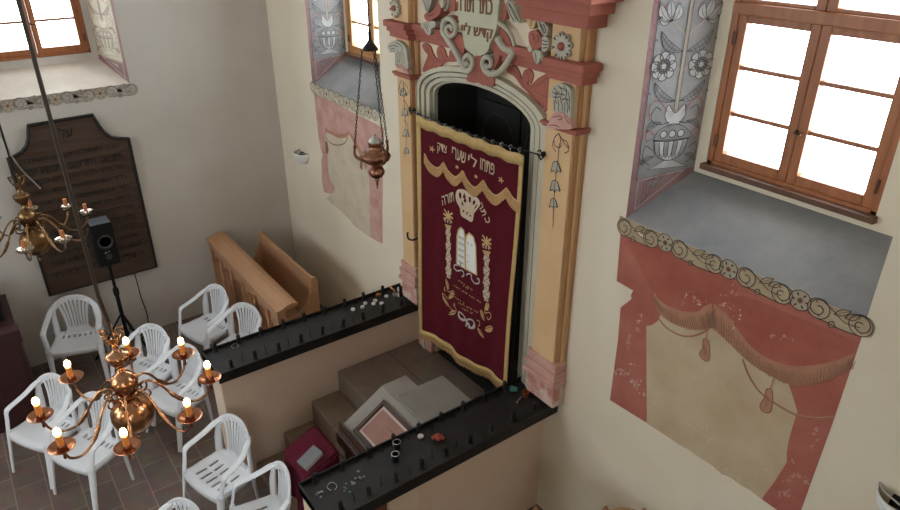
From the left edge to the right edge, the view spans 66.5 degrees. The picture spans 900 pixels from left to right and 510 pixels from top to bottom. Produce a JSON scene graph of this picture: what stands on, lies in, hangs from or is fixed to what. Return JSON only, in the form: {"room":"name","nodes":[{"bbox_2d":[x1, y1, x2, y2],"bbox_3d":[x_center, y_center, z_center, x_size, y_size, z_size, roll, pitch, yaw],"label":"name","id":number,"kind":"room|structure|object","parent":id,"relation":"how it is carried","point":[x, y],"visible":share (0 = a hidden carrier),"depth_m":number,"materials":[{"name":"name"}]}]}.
{"room":"house of worship","nodes":[
{"label":"house of worship","id":0,"kind":"room"},
{"bbox_2d":[0,0,295,366],"bbox_3d":[-5.425,-1.595,5.751,8.000,6.600,0.608,-18,32,-32],"label":"wall","id":1,"kind":"structure","parent":0,"point":[191,85],"depth_m":7.47,"materials":[{"name":"paint"}]},
{"bbox_2d":[0,0,90,61],"bbox_3d":[-4.082,-2.767,6.405,0.955,1.810,0.097,-18,32,-32],"label":"window","id":2,"kind":"structure","parent":1,"relation":"in","point":[83,46],"depth_m":6.80,"materials":[{"name":"brown wood"}]},
{"bbox_2d":[6,113,157,296],"bbox_3d":[-3.806,-0.532,7.163,1.126,1.840,0.058,-18,32,-32],"label":"board","id":3,"kind":"object","parent":1,"relation":"attached to","point":[101,168],"visible":0.83,"depth_m":7.14,"materials":[{"name":"brown wood"}]},
{"bbox_2d":[0,134,40,188],"bbox_3d":[-4.157,-0.900,6.648,0.210,0.597,0.018,-17,32,-30],"label":"cable","id":4,"kind":"object","parent":3,"relation":"attached to","point":[11,155],"visible":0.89,"depth_m":6.67,"materials":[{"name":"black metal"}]},
{"bbox_2d":[0,304,542,509],"bbox_3d":[-2.129,3.491,3.275,9.200,0.200,11.800,-18,32,-32],"label":"floor","id":5,"kind":"structure","parent":0,"point":[156,466],"depth_m":6.12,"materials":[{"name":"brown tile"}]},
{"bbox_2d":[0,294,34,433],"bbox_3d":[-4.487,1.042,6.700,0.635,1.040,1.010,-18,32,-32],"label":"base cabinet","id":6,"kind":"object","parent":5,"relation":"on","point":[16,375],"visible":0.79,"depth_m":6.44,"materials":[{"name":"brown wood"}]},
{"bbox_2d":[0,302,4,321],"bbox_3d":[-4.538,0.489,6.577,0.400,0.164,0.620,-18,32,-32],"label":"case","id":7,"kind":"object","parent":6,"relation":"on","point":[2,318],"visible":1,"depth_m":6.46,"materials":[{"name":"brown wood"}]},
{"bbox_2d":[4,372,83,489],"bbox_3d":[-3.562,1.512,6.027,0.572,0.821,0.500,11,29,21],"label":"plastic chair","id":8,"kind":"object","parent":5,"relation":"on","point":[32,436],"visible":0.75,"depth_m":6.02,"materials":[{"name":"white plastic"}]},
{"bbox_2d":[40,294,110,382],"bbox_3d":[-3.931,0.892,7.238,0.572,0.821,0.500,-8,28,-15],"label":"plastic chair","id":9,"kind":"object","parent":5,"relation":"on","point":[76,345],"visible":0.98,"depth_m":7.24,"materials":[{"name":"white plastic"}]},
{"bbox_2d":[46,391,134,509],"bbox_3d":[-3.062,1.630,5.796,0.572,0.821,0.500,12,29,22],"label":"plastic chair","id":10,"kind":"object","parent":5,"relation":"on","point":[98,456],"visible":0.7,"depth_m":5.78,"materials":[{"name":"white plastic"}]},
{"bbox_2d":[96,265,151,359],"bbox_3d":[-3.655,0.620,7.432,0.551,1.116,0.522,-18,32,-32],"label":"speaker stand","id":11,"kind":"object","parent":5,"relation":"on","point":[115,289],"visible":0.7,"depth_m":7.56,"materials":[{"name":"black metal"}]},
{"bbox_2d":[86,215,120,267],"bbox_3d":[-3.609,-0.138,7.150,0.210,0.481,0.208,-18,32,-32],"label":"loudspeaker","id":12,"kind":"object","parent":11,"relation":"on","point":[100,229],"visible":0.95,"depth_m":7.07,"materials":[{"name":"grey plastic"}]},
{"bbox_2d":[110,323,171,425],"bbox_3d":[-3.000,1.147,6.741,0.572,0.821,0.500,11,29,21],"label":"plastic chair","id":13,"kind":"object","parent":5,"relation":"on","point":[162,343],"visible":0.56,"depth_m":6.79,"materials":[{"name":"white plastic"}]},
{"bbox_2d":[134,274,148,337],"bbox_3d":[-3.575,0.599,7.832,0.028,0.803,0.271,6,28,11],"label":"power cable","id":14,"kind":"object","parent":5,"relation":"on","point":[134,274],"visible":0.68,"depth_m":7.93,"materials":[{"name":"black rubber"}]},
{"bbox_2d":[143,343,213,451],"bbox_3d":[-2.566,1.299,6.444,0.572,0.821,0.500,17,31,29],"label":"plastic chair","id":15,"kind":"object","parent":5,"relation":"on","point":[166,403],"visible":0.79,"depth_m":6.43,"materials":[{"name":"white plastic"}]},
{"bbox_2d":[158,497,199,509],"bbox_3d":[-1.927,2.161,4.758,0.572,0.821,0.500,17,32,30],"label":"plastic chair","id":16,"kind":"object","parent":5,"relation":"on","point":[187,504],"visible":1,"depth_m":4.81,"materials":[{"name":"white plastic"}]},
{"bbox_2d":[178,283,228,367],"bbox_3d":[-2.651,0.778,7.460,0.572,0.821,0.500,20,33,33],"label":"plastic chair","id":17,"kind":"object","parent":5,"relation":"on","point":[194,330],"visible":0.88,"depth_m":7.46,"materials":[{"name":"white plastic"}]},
{"bbox_2d":[182,413,261,509],"bbox_3d":[-1.864,1.756,5.551,0.572,0.821,0.500,20,33,33],"label":"plastic chair","id":18,"kind":"object","parent":5,"relation":"on","point":[232,459],"visible":0.94,"depth_m":5.55,"materials":[{"name":"white plastic"}]},
{"bbox_2d":[205,302,261,385],"bbox_3d":[-2.205,0.962,7.102,0.572,0.821,0.500,13,30,24],"label":"plastic chair","id":19,"kind":"object","parent":5,"relation":"on","point":[244,329],"visible":0.4,"depth_m":7.16,"materials":[{"name":"white plastic"}]},
{"bbox_2d":[229,461,291,509],"bbox_3d":[-1.406,1.983,5.108,0.500,0.821,0.572,-13,30,-24],"label":"plastic chair","id":20,"kind":"object","parent":5,"relation":"on","point":[280,498],"visible":1,"depth_m":5.20,"materials":[{"name":"white plastic"}]},
{"bbox_2d":[206,231,319,332],"bbox_3d":[-2.034,0.511,7.717,0.589,1.059,2.035,-18,32,-32],"label":"wooden pew","id":21,"kind":"object","parent":5,"relation":"on","point":[279,288],"visible":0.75,"depth_m":7.53,"materials":[{"name":"brown wood"}]},
{"bbox_2d":[256,451,297,509],"bbox_3d":[-1.155,2.124,5.617,0.285,0.100,1.530,-18,32,-32],"label":"step","id":22,"kind":"structure","parent":5,"relation":"on","point":[277,457],"depth_m":6.02,"materials":[{"name":"stone"}]},
{"bbox_2d":[283,425,339,509],"bbox_3d":[-1.056,1.790,5.270,0.360,0.812,0.450,-18,32,-32],"label":"stand","id":23,"kind":"object","parent":22,"relation":"on","point":[315,436],"visible":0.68,"depth_m":5.12,"materials":[{"name":"red fabric"}]},
{"bbox_2d":[297,445,323,470],"bbox_3d":[-1.025,1.490,5.042,0.122,0.082,0.178,22,34,36],"label":"book","id":24,"kind":"object","parent":23,"relation":"on","point":[313,454],"visible":1,"depth_m":5.03,"materials":[{"name":"beige paper"}]},
{"bbox_2d":[284,421,342,459],"bbox_3d":[-0.922,1.958,5.723,0.290,0.300,1.530,-18,32,-32],"label":"step","id":25,"kind":"structure","parent":5,"relation":"on","point":[290,436],"depth_m":6.12,"materials":[{"name":"stone"}]},
{"bbox_2d":[336,375,470,459],"bbox_3d":[-0.351,1.488,5.392,0.872,0.835,0.617,-18,32,-32],"label":"desk","id":26,"kind":"object","parent":25,"relation":"on","point":[413,403],"visible":0.44,"depth_m":5.27,"materials":[{"name":"grey wood"}]},
{"bbox_2d":[353,400,410,446],"bbox_3d":[-0.495,1.307,5.096,0.293,0.183,0.425,-18,32,-32],"label":"framed print","id":27,"kind":"object","parent":26,"relation":"on","point":[378,426],"visible":0.59,"depth_m":5.14,"materials":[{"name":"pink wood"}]},
{"bbox_2d":[311,391,356,458],"bbox_3d":[-0.690,1.787,5.825,0.285,0.510,1.530,-18,32,-32],"label":"step","id":28,"kind":"structure","parent":5,"relation":"on","point":[328,410],"depth_m":6.08,"materials":[{"name":"stone"}]},
{"bbox_2d":[338,339,483,409],"bbox_3d":[-0.199,1.531,6.096,0.930,0.720,1.530,-18,32,-32],"label":"platform","id":29,"kind":"object","parent":5,"relation":"on","point":[358,382],"visible":0.17,"depth_m":6.23,"materials":[{"name":"brown wood"}]},
{"bbox_2d":[383,0,623,407],"bbox_3d":[0.307,-0.603,5.217,0.690,3.880,2.380,-18,32,-32],"label":"torah ark","id":30,"kind":"object","parent":29,"relation":"on","point":[545,49],"visible":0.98,"depth_m":4.74,"materials":[{"name":"stone"}]},
{"bbox_2d":[406,232,417,240],"bbox_3d":[-0.334,-0.156,5.991,0.114,0.061,0.057,10,29,19],"label":"iron hook","id":31,"kind":"object","parent":30,"relation":"attached to","point":[408,238],"visible":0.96,"depth_m":5.99,"materials":[{"name":"grey metal"}]},
{"bbox_2d":[409,106,545,159],"bbox_3d":[0.142,-0.887,4.933,0.051,0.146,1.564,-18,32,-32],"label":"curtain rod","id":32,"kind":"object","parent":30,"relation":"attached to","point":[543,154],"visible":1,"depth_m":4.82,"materials":[{"name":"grey metal"}]},
{"bbox_2d":[416,115,523,387],"bbox_3d":[0.091,0.055,5.429,0.071,2.108,1.282,-18,32,-32],"label":"curtain","id":33,"kind":"object","parent":32,"relation":"hanging from","point":[469,189],"visible":0.99,"depth_m":5.34,"materials":[{"name":"fabric"}]},
{"bbox_2d":[603,506,645,509],"bbox_3d":[1.141,2.182,4.563,0.300,0.959,0.460,2,27,3],"label":"wooden chair","id":34,"kind":"object","parent":5,"relation":"on","point":[605,507],"visible":1,"depth_m":4.55,"materials":[{"name":"brown wood"}]},
{"bbox_2d":[213,311,418,476],"bbox_3d":[-1.155,1.174,6.375,1.930,1.100,0.260,-18,32,-32],"label":"wall","id":35,"kind":"structure","parent":0,"point":[273,400],"depth_m":6.06,"materials":[{"name":"paint"}]},
{"bbox_2d":[202,283,417,383],"bbox_3d":[-1.164,0.628,6.086,1.944,0.165,0.383,-18,32,-32],"label":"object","id":36,"kind":"object","parent":35,"relation":"on","point":[264,348],"visible":0.94,"depth_m":5.98,"materials":[{"name":"black metal"}]},
{"bbox_2d":[212,342,218,352],"bbox_3d":[-1.961,0.770,5.724,0.050,0.085,0.050,-18,32,-32],"label":"socket","id":37,"kind":"object","parent":36,"relation":"attached to","point":[215,348],"depth_m":5.72,"materials":[{"name":"black metal"}]},
{"bbox_2d":[228,358,234,368],"bbox_3d":[-1.766,0.869,5.531,0.050,0.085,0.050,-18,32,-32],"label":"socket","id":38,"kind":"object","parent":36,"relation":"attached to","point":[231,365],"depth_m":5.53,"materials":[{"name":"black metal"}]},
{"bbox_2d":[236,334,241,344],"bbox_3d":[-1.797,0.716,5.830,0.050,0.084,0.050,-18,32,-32],"label":"socket","id":39,"kind":"object","parent":36,"relation":"attached to","point":[238,340],"depth_m":5.83,"materials":[{"name":"black metal"}]},
{"bbox_2d":[252,349,258,359],"bbox_3d":[-1.602,0.814,5.637,0.050,0.084,0.050,-18,32,-32],"label":"socket","id":40,"kind":"object","parent":36,"relation":"attached to","point":[255,356],"depth_m":5.63,"materials":[{"name":"black metal"}]},
{"bbox_2d":[258,327,264,336],"bbox_3d":[-1.633,0.661,5.937,0.050,0.085,0.050,-18,32,-32],"label":"socket","id":41,"kind":"object","parent":36,"relation":"attached to","point":[261,333],"depth_m":5.93,"materials":[{"name":"black metal"}]},
{"bbox_2d":[276,341,281,351],"bbox_3d":[-1.438,0.760,5.744,0.050,0.084,0.050,-18,32,-32],"label":"socket","id":42,"kind":"object","parent":36,"relation":"attached to","point":[278,347],"depth_m":5.74,"materials":[{"name":"black metal"}]},
{"bbox_2d":[281,319,286,328],"bbox_3d":[-1.469,0.607,6.043,0.050,0.086,0.050,-18,32,-32],"label":"socket","id":43,"kind":"object","parent":36,"relation":"attached to","point":[283,324],"depth_m":6.04,"materials":[{"name":"black metal"}]},
{"bbox_2d":[298,333,303,343],"bbox_3d":[-1.274,0.706,5.850,0.050,0.085,0.050,-18,32,-32],"label":"socket","id":44,"kind":"object","parent":36,"relation":"attached to","point":[301,339],"depth_m":5.84,"materials":[{"name":"black metal"}]},
{"bbox_2d":[302,312,307,321],"bbox_3d":[-1.305,0.552,6.150,0.050,0.085,0.050,-18,32,-32],"label":"socket","id":45,"kind":"object","parent":36,"relation":"attached to","point":[304,317],"depth_m":6.15,"materials":[{"name":"black metal"}]},
{"bbox_2d":[320,325,324,335],"bbox_3d":[-1.110,0.651,5.957,0.050,0.085,0.050,-18,32,-32],"label":"socket","id":46,"kind":"object","parent":36,"relation":"attached to","point":[322,333],"depth_m":5.95,"materials":[{"name":"black metal"}]},
{"bbox_2d":[322,305,327,314],"bbox_3d":[-1.141,0.498,6.256,0.050,0.085,0.050,-18,32,-32],"label":"socket","id":47,"kind":"object","parent":36,"relation":"attached to","point":[325,310],"depth_m":6.25,"materials":[{"name":"black metal"}]},
{"bbox_2d":[340,318,345,327],"bbox_3d":[-0.946,0.597,6.063,0.050,0.086,0.050,-18,32,-32],"label":"socket","id":48,"kind":"object","parent":36,"relation":"attached to","point":[343,325],"depth_m":6.06,"materials":[{"name":"black metal"}]},
{"bbox_2d":[342,298,347,307],"bbox_3d":[-0.977,0.443,6.362,0.050,0.085,0.050,-18,32,-32],"label":"socket","id":49,"kind":"object","parent":36,"relation":"attached to","point":[345,303],"depth_m":6.36,"materials":[{"name":"black metal"}]},
{"bbox_2d":[360,311,365,320],"bbox_3d":[-0.782,0.542,6.170,0.050,0.085,0.050,-18,32,-32],"label":"socket","id":50,"kind":"object","parent":36,"relation":"attached to","point":[363,317],"depth_m":6.17,"materials":[{"name":"black metal"}]},
{"bbox_2d":[361,292,366,300],"bbox_3d":[-0.813,0.389,6.469,0.050,0.085,0.050,-18,32,-32],"label":"socket","id":51,"kind":"object","parent":36,"relation":"attached to","point":[364,297],"depth_m":6.47,"materials":[{"name":"black metal"}]},
{"bbox_2d":[380,304,384,313],"bbox_3d":[-0.618,0.488,6.276,0.050,0.086,0.050,-18,32,-32],"label":"socket","id":52,"kind":"object","parent":36,"relation":"attached to","point":[382,311],"depth_m":6.27,"materials":[{"name":"black metal"}]},
{"bbox_2d":[395,286,403,296],"bbox_3d":[-0.473,0.351,6.564,0.110,0.062,0.110,-18,32,-32],"label":"bowl","id":53,"kind":"object","parent":36,"relation":"on","point":[400,291],"visible":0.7,"depth_m":6.54,"materials":[{"name":"metal"}]},
{"bbox_2d":[399,297,403,306],"bbox_3d":[-0.454,0.433,6.383,0.050,0.085,0.050,-18,32,-32],"label":"socket","id":54,"kind":"object","parent":36,"relation":"attached to","point":[401,304],"depth_m":6.38,"materials":[{"name":"black metal"}]},
{"bbox_2d":[303,420,542,509],"bbox_3d":[-0.106,1.830,5.095,1.930,1.100,0.230,-18,32,-32],"label":"wall","id":55,"kind":"structure","parent":0,"point":[505,476],"depth_m":5.22,"materials":[{"name":"paint"}]},
{"bbox_2d":[298,376,557,509],"bbox_3d":[-0.081,1.298,4.779,1.924,0.165,0.393,-18,32,-32],"label":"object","id":56,"kind":"object","parent":55,"relation":"on","point":[481,423],"visible":0.98,"depth_m":4.69,"materials":[{"name":"black metal"}]},
{"bbox_2d":[311,471,318,484],"bbox_3d":[-0.873,1.435,4.425,0.050,0.085,0.050,-18,32,-32],"label":"socket","id":57,"kind":"object","parent":56,"relation":"attached to","point":[315,476],"depth_m":4.42,"materials":[{"name":"black metal"}]},
{"bbox_2d":[337,498,344,509],"bbox_3d":[-0.672,1.537,4.225,0.050,0.085,0.050,-18,32,-32],"label":"socket","id":58,"kind":"object","parent":56,"relation":"attached to","point":[341,504],"depth_m":4.21,"materials":[{"name":"black metal"}]},
{"bbox_2d":[339,458,346,471],"bbox_3d":[-0.711,1.381,4.530,0.050,0.085,0.050,-18,32,-32],"label":"socket","id":59,"kind":"object","parent":56,"relation":"attached to","point":[343,463],"depth_m":4.53,"materials":[{"name":"black metal"}]},
{"bbox_2d":[365,446,372,458],"bbox_3d":[-0.549,1.327,4.636,0.050,0.085,0.050,-18,32,-32],"label":"socket","id":60,"kind":"object","parent":56,"relation":"attached to","point":[369,452],"depth_m":4.64,"materials":[{"name":"black metal"}]},
{"bbox_2d":[365,484,373,497],"bbox_3d":[-0.510,1.484,4.330,0.050,0.086,0.050,-18,32,-32],"label":"socket","id":61,"kind":"object","parent":56,"relation":"attached to","point":[369,492],"depth_m":4.33,"materials":[{"name":"black metal"}]},
{"bbox_2d":[391,433,395,445],"bbox_3d":[-0.387,1.274,4.741,0.050,0.085,0.050,-18,32,-32],"label":"socket","id":62,"kind":"object","parent":56,"relation":"attached to","point":[393,436],"depth_m":4.72,"materials":[{"name":"black metal"}]},
{"bbox_2d":[391,451,398,462],"bbox_3d":[-0.366,1.355,4.607,0.057,0.058,0.057,-18,32,-32],"label":"cup","id":63,"kind":"object","parent":56,"relation":"on","point":[395,454],"visible":1,"depth_m":4.60,"materials":[{"name":"grey"}]},
{"bbox_2d":[392,439,400,450],"bbox_3d":[-0.364,1.302,4.709,0.057,0.058,0.057,-18,32,-32],"label":"cup","id":64,"kind":"object","parent":56,"relation":"on","point":[396,443],"visible":1,"depth_m":4.70,"materials":[{"name":"grey"}]},
{"bbox_2d":[393,470,399,483],"bbox_3d":[-0.348,1.430,4.435,0.050,0.085,0.050,-18,32,-32],"label":"socket","id":65,"kind":"object","parent":56,"relation":"attached to","point":[396,478],"depth_m":4.43,"materials":[{"name":"black metal"}]},
{"bbox_2d":[415,422,421,434],"bbox_3d":[-0.225,1.220,4.846,0.050,0.085,0.050,-18,32,-32],"label":"socket","id":66,"kind":"object","parent":56,"relation":"attached to","point":[418,429],"depth_m":4.84,"materials":[{"name":"black metal"}]},
{"bbox_2d":[418,456,425,470],"bbox_3d":[-0.186,1.376,4.541,0.050,0.085,0.050,-18,32,-32],"label":"socket","id":67,"kind":"object","parent":56,"relation":"attached to","point":[422,463],"depth_m":4.54,"materials":[{"name":"black metal"}]},
{"bbox_2d":[431,433,444,440],"bbox_3d":[-0.085,1.271,4.776,0.088,0.046,0.078,-7,28,-13],"label":"lump","id":68,"kind":"object","parent":56,"relation":"on","point":[438,436],"visible":1,"depth_m":4.76,"materials":[{"name":"red"}]},
{"bbox_2d":[438,412,444,422],"bbox_3d":[-0.063,1.166,4.951,0.050,0.085,0.050,-18,32,-32],"label":"socket","id":69,"kind":"object","parent":56,"relation":"attached to","point":[441,418],"depth_m":4.95,"materials":[{"name":"black metal"}]},
{"bbox_2d":[443,444,449,457],"bbox_3d":[-0.024,1.322,4.646,0.050,0.085,0.050,-18,32,-32],"label":"socket","id":70,"kind":"object","parent":56,"relation":"attached to","point":[446,452],"depth_m":4.64,"materials":[{"name":"black metal"}]},
{"bbox_2d":[460,401,466,412],"bbox_3d":[0.099,1.112,5.056,0.050,0.085,0.050,-18,32,-32],"label":"socket","id":71,"kind":"object","parent":56,"relation":"attached to","point":[463,407],"depth_m":5.05,"materials":[{"name":"black metal"}]},
{"bbox_2d":[466,433,472,444],"bbox_3d":[0.138,1.268,4.751,0.050,0.085,0.050,-18,32,-32],"label":"socket","id":72,"kind":"object","parent":56,"relation":"attached to","point":[469,441],"depth_m":4.74,"materials":[{"name":"black metal"}]},
{"bbox_2d":[481,390,487,401],"bbox_3d":[0.261,1.058,5.161,0.050,0.084,0.050,-18,32,-32],"label":"socket","id":73,"kind":"object","parent":56,"relation":"attached to","point":[484,397],"depth_m":5.16,"materials":[{"name":"black metal"}]},
{"bbox_2d":[489,421,495,433],"bbox_3d":[0.300,1.214,4.856,0.050,0.084,0.050,-18,32,-32],"label":"socket","id":74,"kind":"object","parent":56,"relation":"attached to","point":[492,428],"depth_m":4.85,"materials":[{"name":"black metal"}]},
{"bbox_2d":[502,380,507,391],"bbox_3d":[0.423,1.005,5.266,0.050,0.086,0.050,-18,32,-32],"label":"socket","id":75,"kind":"object","parent":56,"relation":"attached to","point":[504,384],"depth_m":5.26,"materials":[{"name":"black metal"}]},
{"bbox_2d":[509,385,516,391],"bbox_3d":[0.485,1.022,5.251,0.058,0.055,0.052,-1,27,-2],"label":"glass","id":76,"kind":"object","parent":56,"relation":"on","point":[512,388],"visible":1,"depth_m":5.23,"materials":[{"name":"teal glass"}]},
{"bbox_2d":[510,410,516,421],"bbox_3d":[0.462,1.161,4.961,0.050,0.085,0.050,-18,32,-32],"label":"socket","id":77,"kind":"object","parent":56,"relation":"attached to","point":[513,417],"depth_m":4.95,"materials":[{"name":"black metal"}]},
{"bbox_2d":[522,389,528,397],"bbox_3d":[0.574,1.055,5.206,0.056,0.046,0.056,-18,32,-32],"label":"glass","id":78,"kind":"object","parent":56,"relation":"on","point":[525,392],"visible":1,"depth_m":5.20,"materials":[{"name":"orange glass"}]},
{"bbox_2d":[531,400,537,411],"bbox_3d":[0.624,1.107,5.066,0.050,0.086,0.050,-18,32,-32],"label":"socket","id":79,"kind":"object","parent":56,"relation":"attached to","point":[534,407],"depth_m":5.06,"materials":[{"name":"black metal"}]},
{"bbox_2d":[266,0,899,509],"bbox_3d":[1.343,-0.688,3.978,0.609,6.600,10.600,-18,32,-32],"label":"wall","id":80,"kind":"structure","parent":0,"point":[733,344],"depth_m":3.95,"materials":[{"name":"paint"}]},
{"bbox_2d":[293,149,308,163],"bbox_3d":[-1.703,-1.100,7.782,0.119,0.144,0.242,-18,32,-32],"label":"wall lamp","id":81,"kind":"object","parent":80,"relation":"attached to","point":[301,157],"visible":1,"depth_m":7.73,"materials":[{"name":"white"}]},
{"bbox_2d":[344,0,379,66],"bbox_3d":[-0.765,-2.728,6.376,0.115,1.852,0.979,-18,32,-32],"label":"window","id":82,"kind":"structure","parent":80,"relation":"in","point":[354,50],"depth_m":6.86,"materials":[{"name":"brown wood"}]},
{"bbox_2d":[699,0,899,224],"bbox_3d":[1.783,-1.149,3.258,0.115,1.822,0.979,-18,32,-32],"label":"window","id":83,"kind":"structure","parent":80,"relation":"in","point":[825,20],"depth_m":3.45,"materials":[{"name":"brown wood"}]},
{"bbox_2d":[876,482,899,509],"bbox_3d":[2.055,1.191,3.163,0.119,0.144,0.242,-18,32,-32],"label":"wall lamp","id":84,"kind":"object","parent":80,"relation":"attached to","point":[894,501],"visible":1,"depth_m":3.18,"materials":[{"name":"white"}]},
{"bbox_3d":[-2.129,-2.562,0.177,9.200,0.200,11.800,-18,32,-32],"label":"ceiling","id":85,"kind":"structure","parent":0,"visible":0},
{"bbox_2d":[0,124,94,260],"bbox_3d":[-3.640,-2.148,5.008,1.032,4.940,1.051,-18,32,-32],"label":"chandelier","id":86,"kind":"object","parent":85,"relation":"hanging from","point":[34,240],"visible":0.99,"depth_m":5.91,"materials":[{"name":"gold metal"}]},
{"bbox_2d":[20,240,25,247],"bbox_3d":[-3.465,-0.078,5.576,0.035,0.088,0.035,-18,32,-32],"label":"candle","id":87,"kind":"object","parent":86,"relation":"on","point":[22,242],"depth_m":5.56,"materials":[{"name":"brown wax"}]},
{"bbox_2d":[59,230,64,237],"bbox_3d":[-3.246,-0.166,5.748,0.035,0.088,0.035,-18,32,-32],"label":"candle","id":88,"kind":"object","parent":86,"relation":"on","point":[61,232],"depth_m":5.73,"materials":[{"name":"brown wax"}]},
{"bbox_2d":[62,198,67,205],"bbox_3d":[-3.567,-0.482,6.365,0.035,0.088,0.035,-18,32,-32],"label":"candle","id":89,"kind":"object","parent":86,"relation":"on","point":[64,200],"depth_m":6.35,"materials":[{"name":"brown wax"}]},
{"bbox_2d":[82,203,87,210],"bbox_3d":[-3.324,-0.426,6.255,0.035,0.088,0.035,-18,32,-32],"label":"candle","id":90,"kind":"object","parent":86,"relation":"on","point":[84,205],"depth_m":6.24,"materials":[{"name":"brown wax"}]},
{"bbox_2d":[16,0,220,459],"bbox_3d":[-1.918,-1.109,3.094,1.040,5.045,1.040,-18,32,-32],"label":"chandelier","id":91,"kind":"object","parent":85,"relation":"hanging from","point":[132,412],"visible":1,"depth_m":3.97,"materials":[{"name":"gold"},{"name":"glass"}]},
{"bbox_2d":[33,403,42,414],"bbox_3d":[-2.349,0.888,3.920,0.035,0.088,0.035,-18,32,-32],"label":"candle","id":92,"kind":"object","parent":91,"relation":"on","point":[37,407],"depth_m":3.90,"materials":[{"name":"orange wax"}]},
{"bbox_2d":[54,434,63,445],"bbox_3d":[-2.099,1.003,3.694,0.035,0.088,0.035,-18,32,-32],"label":"candle","id":93,"kind":"object","parent":91,"relation":"on","point":[58,437],"depth_m":3.68,"materials":[{"name":"orange wax"}]},
{"bbox_2d":[65,366,73,376],"bbox_3d":[-2.346,0.726,4.236,0.035,0.088,0.035,-18,32,-32],"label":"candle","id":94,"kind":"object","parent":91,"relation":"on","point":[68,369],"depth_m":4.22,"materials":[{"name":"orange wax"}]},
{"bbox_2d":[121,434,129,446],"bbox_3d":[-1.743,1.004,3.692,0.035,0.088,0.035,-18,32,-32],"label":"candle","id":95,"kind":"object","parent":91,"relation":"on","point":[124,437],"depth_m":3.67,"materials":[{"name":"orange wax"}]},
{"bbox_2d":[123,343,130,352],"bbox_3d":[-2.093,0.612,4.459,0.035,0.088,0.035,-18,32,-32],"label":"candle","id":96,"kind":"object","parent":91,"relation":"on","point":[126,345],"depth_m":4.44,"materials":[{"name":"orange wax"}]},
{"bbox_2d":[178,343,185,352],"bbox_3d":[-1.737,0.613,4.457,0.035,0.088,0.035,-18,32,-32],"label":"candle","id":97,"kind":"object","parent":91,"relation":"on","point":[181,345],"depth_m":4.44,"materials":[{"name":"orange wax"}]},
{"bbox_2d":[184,404,191,415],"bbox_3d":[-1.490,0.890,3.914,0.035,0.088,0.035,-18,32,-32],"label":"candle","id":98,"kind":"object","parent":91,"relation":"on","point":[188,410],"depth_m":3.90,"materials":[{"name":"orange wax"}]},
{"bbox_2d":[205,367,211,376],"bbox_3d":[-1.487,0.728,4.231,0.035,0.088,0.035,-18,32,-32],"label":"candle","id":99,"kind":"object","parent":91,"relation":"on","point":[208,372],"depth_m":4.21,"materials":[{"name":"orange wax"}]},
{"bbox_2d":[353,0,390,188],"bbox_3d":[-0.473,-2.145,3.772,0.259,3.818,0.247,-18,32,-32],"label":"hanging lamp","id":100,"kind":"object","parent":85,"relation":"hanging from","point":[376,156],"visible":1,"depth_m":4.47,"materials":[{"name":"orange metal"}]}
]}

